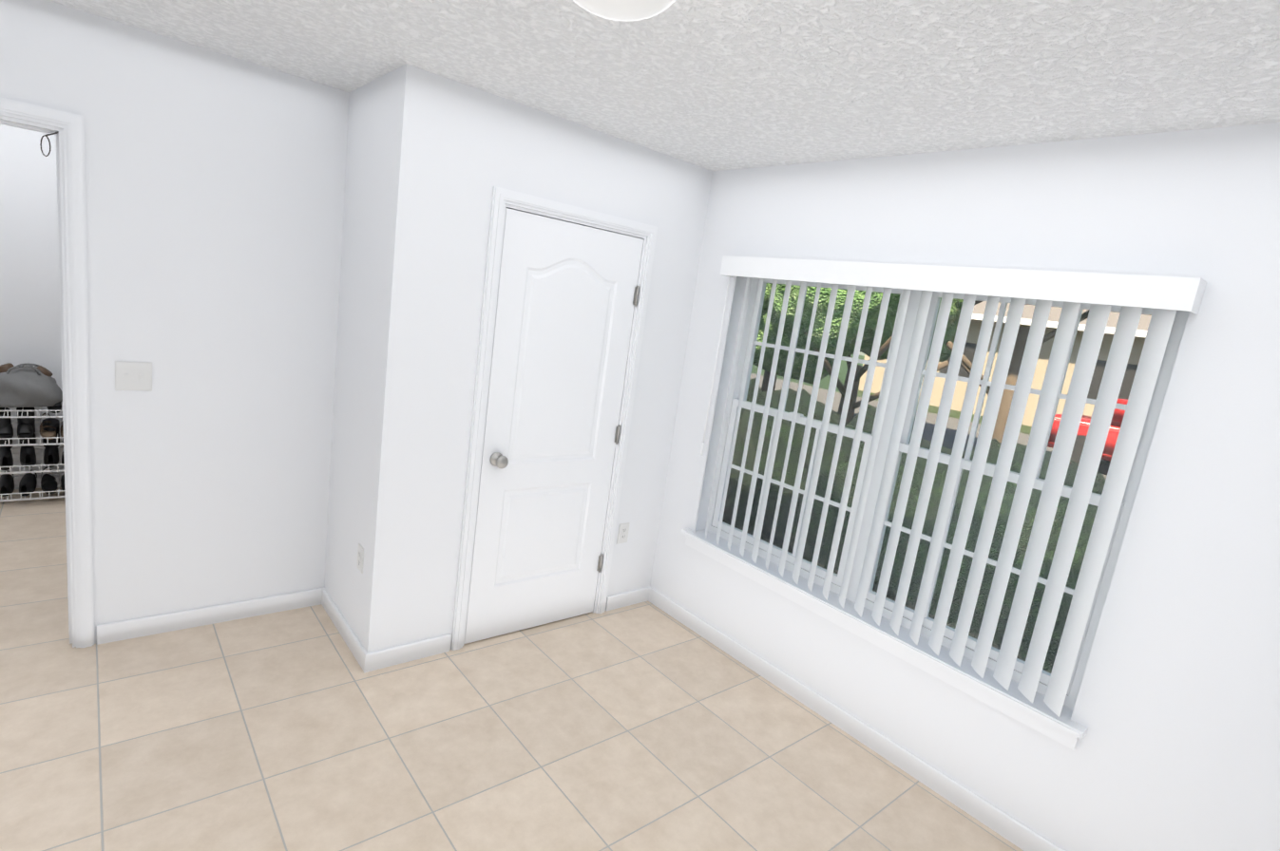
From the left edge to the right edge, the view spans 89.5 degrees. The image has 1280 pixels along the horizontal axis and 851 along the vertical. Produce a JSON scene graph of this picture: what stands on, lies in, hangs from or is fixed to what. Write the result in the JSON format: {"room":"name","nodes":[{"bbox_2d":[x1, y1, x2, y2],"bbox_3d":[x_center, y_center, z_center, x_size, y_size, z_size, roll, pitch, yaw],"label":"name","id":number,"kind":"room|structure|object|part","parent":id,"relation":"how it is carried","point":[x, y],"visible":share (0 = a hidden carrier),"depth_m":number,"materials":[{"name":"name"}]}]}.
{"room":"empty dining room","nodes":[
{"label":"empty dining room","id":0,"kind":"room"},
{"bbox_2d":[0,123,64,477],"bbox_3d":[-3.664,-1.022,4.083,5.270,2.900,0.120,-1,14,-41],"label":"wall","id":1,"kind":"structure","parent":0,"point":[29,312],"depth_m":3.95,"materials":[{"name":"white paint"}]},
{"bbox_2d":[12,474,63,489],"bbox_3d":[-3.815,0.363,4.292,5.270,0.085,0.013,-1,14,-41],"label":"baseboard","id":2,"kind":"structure","parent":1,"relation":"attached to","point":[16,483],"depth_m":4.20,"materials":[{"name":"white paint"}]},
{"bbox_2d":[0,0,349,644],"bbox_3d":[-2.226,-0.505,2.414,5.270,2.900,0.120,-1,14,-41],"label":"wall","id":3,"kind":"structure","parent":0,"point":[215,187],"depth_m":2.70,"materials":[{"name":"white paint"}]},
{"bbox_2d":[0,96,94,649],"bbox_3d":[-2.524,-0.104,2.268,0.897,2.091,0.140,-1,14,-41],"label":"door frame","id":4,"kind":"structure","parent":3,"relation":"attached to","point":[71,125],"depth_m":2.45,"materials":[{"name":"white paint"}]},
{"bbox_2d":[39,132,57,156],"bbox_3d":[-2.115,-1.010,2.313,0.050,0.093,0.005,-1,14,-41],"label":"hook","id":5,"kind":"object","parent":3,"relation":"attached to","point":[48,142],"visible":1,"depth_m":2.31,"materials":[{"name":"grey metal"}]},
{"bbox_2d":[114,361,152,391],"bbox_3d":[-2.029,-0.197,2.587,0.117,0.117,0.016,-1,14,-41],"label":"switch plate","id":6,"kind":"object","parent":3,"relation":"attached to","point":[133,375],"visible":1,"depth_m":2.59,"materials":[{"name":"white plastic"}]},
{"bbox_2d":[96,588,322,645],"bbox_3d":[-1.947,0.872,2.991,0.871,0.085,0.013,-1,14,-41],"label":"baseboard","id":7,"kind":"structure","parent":3,"relation":"attached to","point":[124,630],"depth_m":2.95,"materials":[{"name":"white paint"}]},
{"bbox_2d":[324,63,438,652],"bbox_3d":[-1.186,-0.206,2.859,0.120,2.440,0.682,-1,14,-41],"label":"wall","id":8,"kind":"structure","parent":0,"point":[391,135],"depth_m":2.69,"materials":[{"name":"white paint"}]},
{"bbox_2d":[321,587,368,673],"bbox_3d":[-1.394,0.943,3.026,0.013,0.085,0.695,-1,14,-41],"label":"baseboard","id":9,"kind":"structure","parent":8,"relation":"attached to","point":[354,645],"depth_m":2.97,"materials":[{"name":"white paint"}]},
{"bbox_2d":[356,542,363,573],"bbox_3d":[-1.225,0.581,2.824,0.008,0.117,0.072,-1,14,-41],"label":"electrical outlet","id":10,"kind":"object","parent":8,"relation":"attached to","point":[360,557],"visible":1,"depth_m":2.81,"materials":[{"name":"white plastic"}]},
{"bbox_2d":[0,487,1023,850],"bbox_3d":[-1.815,1.127,2.125,5.470,0.060,6.340,-1,14,-41],"label":"floor","id":11,"kind":"structure","parent":0,"point":[644,727],"depth_m":2.42,"materials":[{"name":"tile"}]},
{"bbox_2d":[0,362,65,501],"bbox_3d":[-3.660,0.040,4.046,0.640,0.846,0.341,-1,14,-41],"label":"shoe rack","id":12,"kind":"object","parent":11,"relation":"on","point":[26,390],"visible":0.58,"depth_m":3.90,"materials":[{"name":"silver metal"}]},
{"bbox_2d":[396,75,712,649],"bbox_3d":[-0.392,-0.154,3.178,1.500,2.440,0.120,-1,14,-41],"label":"wall","id":13,"kind":"structure","parent":0,"point":[485,143],"depth_m":2.84,"materials":[{"name":"white paint"}]},
{"bbox_2d":[367,633,450,672],"bbox_3d":[-1.032,1.018,2.900,0.371,0.085,0.013,-1,14,-41],"label":"baseboard","id":14,"kind":"structure","parent":13,"relation":"attached to","point":[405,653],"depth_m":2.89,"materials":[{"name":"white paint"}]},
{"bbox_2d":[464,208,643,644],"bbox_3d":[-0.417,0.055,3.166,0.774,2.015,0.177,-1,14,-41],"label":"closet door leaf","id":15,"kind":"structure","parent":13,"relation":"in","point":[567,297],"depth_m":3.12,"materials":[{"name":"white paint"}]},
{"bbox_3d":[-0.637,0.162,2.938,0.066,0.066,0.071,-1,14,-41],"label":"knob","id":16,"kind":"part","parent":15,"relation":"part of","materials":[{"name":"grey metal"}]},
{"bbox_2d":[450,186,657,650],"bbox_3d":[-0.447,0.039,3.190,0.803,2.045,0.120,-1,14,-41],"label":"door frame","id":17,"kind":"structure","parent":13,"relation":"attached to","point":[542,214],"depth_m":3.07,"materials":[{"name":"white paint"}]},
{"bbox_2d":[616,522,630,544],"bbox_3d":[-0.091,0.599,3.582,0.072,0.117,0.008,-1,14,-41],"label":"electrical outlet","id":18,"kind":"object","parent":13,"relation":"attached to","point":[622,533],"visible":1,"depth_m":3.58,"materials":[{"name":"white plastic"}]},
{"bbox_2d":[605,587,649,611],"bbox_3d":[-0.070,0.999,3.722,0.311,0.085,0.013,-1,14,-41],"label":"baseboard","id":19,"kind":"structure","parent":13,"relation":"attached to","point":[625,599],"depth_m":3.71,"materials":[{"name":"white paint"}]},
{"bbox_2d":[47,0,1279,171],"bbox_3d":[-0.131,-1.079,1.359,3.840,0.100,4.077,-1,14,-41],"label":"ceiling","id":20,"kind":"structure","parent":0,"point":[719,85],"depth_m":1.92,"materials":[{"name":"white paint"}]},
{"bbox_2d":[573,0,675,21],"bbox_3d":[-0.038,-0.890,1.224,0.260,0.194,0.260,-1,14,-41],"label":"ceiling light","id":21,"kind":"object","parent":20,"relation":"attached to","point":[627,10],"visible":1,"depth_m":1.24,"materials":[{"name":"white glass"}]},
{"bbox_2d":[649,122,1279,850],"bbox_3d":[0.391,-0.353,3.566,0.200,2.900,6.340,-1,14,-41],"label":"wall","id":22,"kind":"structure","parent":0,"point":[1176,712],"depth_m":2.08,"materials":[{"name":"white paint"}]},
{"bbox_2d":[648,586,1065,850],"bbox_3d":[1.022,1.345,2.703,0.013,0.085,3.062,-1,14,-41],"label":"baseboard","id":23,"kind":"structure","parent":22,"relation":"attached to","point":[1001,823],"depth_m":2.74,"materials":[{"name":"white paint"}]},
{"bbox_2d":[681,528,1087,750],"bbox_3d":[0.885,0.832,2.885,0.140,0.087,1.933,-1,14,-41],"label":"window sill","id":24,"kind":"structure","parent":22,"relation":"attached to","point":[1038,715],"depth_m":2.63,"materials":[{"name":"white paint"}]},
{"bbox_2d":[705,277,1189,709],"bbox_3d":[1.070,0.085,2.813,0.090,1.450,1.833,-1,14,-41],"label":"window","id":25,"kind":"structure","parent":22,"relation":"in","point":[1136,470],"depth_m":2.72,"materials":[{"name":"white plastic"}]},
{"bbox_2d":[693,255,1206,717],"bbox_3d":[0.946,0.064,2.699,0.094,1.440,1.873,-1,14,-41],"label":"vertical blinds","id":26,"kind":"object","parent":22,"relation":"attached to","point":[1163,297],"visible":1,"depth_m":2.33,"materials":[{"name":"white plastic"}]},
{"label":"outside","id":27,"kind":"structure","parent":0,"visible":0},
{"bbox_2d":[751,354,1031,434],"bbox_3d":[20.384,0.422,24.007,56.730,0.100,70.000,-1,14,-41],"label":"ground","id":28,"kind":"structure","parent":27,"point":[842,376],"depth_m":23.30,"materials":[{"name":"grey concrete"}]},
{"bbox_2d":[722,378,1105,673],"bbox_3d":[0.458,0.187,6.588,2.007,1.813,23.323,-1,14,-41],"label":"lawn","id":29,"kind":"structure","parent":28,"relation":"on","point":[920,471],"depth_m":4.26,"materials":[{"name":"green plant"}]},
{"bbox_2d":[752,283,1088,443],"bbox_3d":[2.310,-3.043,11.949,8.635,6.095,13.089,-1,14,-41],"label":"trees","id":30,"kind":"object","parent":28,"relation":"on","point":[869,343],"depth_m":7.33,"materials":[{"name":"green plant"}]},
{"bbox_2d":[750,373,1109,479],"bbox_3d":[8.890,0.595,14.162,6.000,0.010,70.000,-1,14,-41],"label":"road","id":31,"kind":"structure","parent":28,"relation":"on","point":[928,436],"depth_m":16.80,"materials":[{"name":"grey asphalt"}]},
{"bbox_2d":[1047,399,1127,464],"bbox_3d":[9.995,0.419,11.941,1.840,1.430,4.200,-1,14,-41],"label":"car","id":32,"kind":"object","parent":31,"relation":"on","point":[1084,430],"depth_m":12.32,"materials":[{"name":"red metal"}]},
{"bbox_2d":[858,301,1151,426],"bbox_3d":[14.352,-2.523,22.306,9.020,4.600,10.500,-1,14,-41],"label":"house","id":33,"kind":"structure","parent":28,"relation":"on","point":[1136,345],"depth_m":19.10,"materials":[{"name":"beige paint"}]}
]}

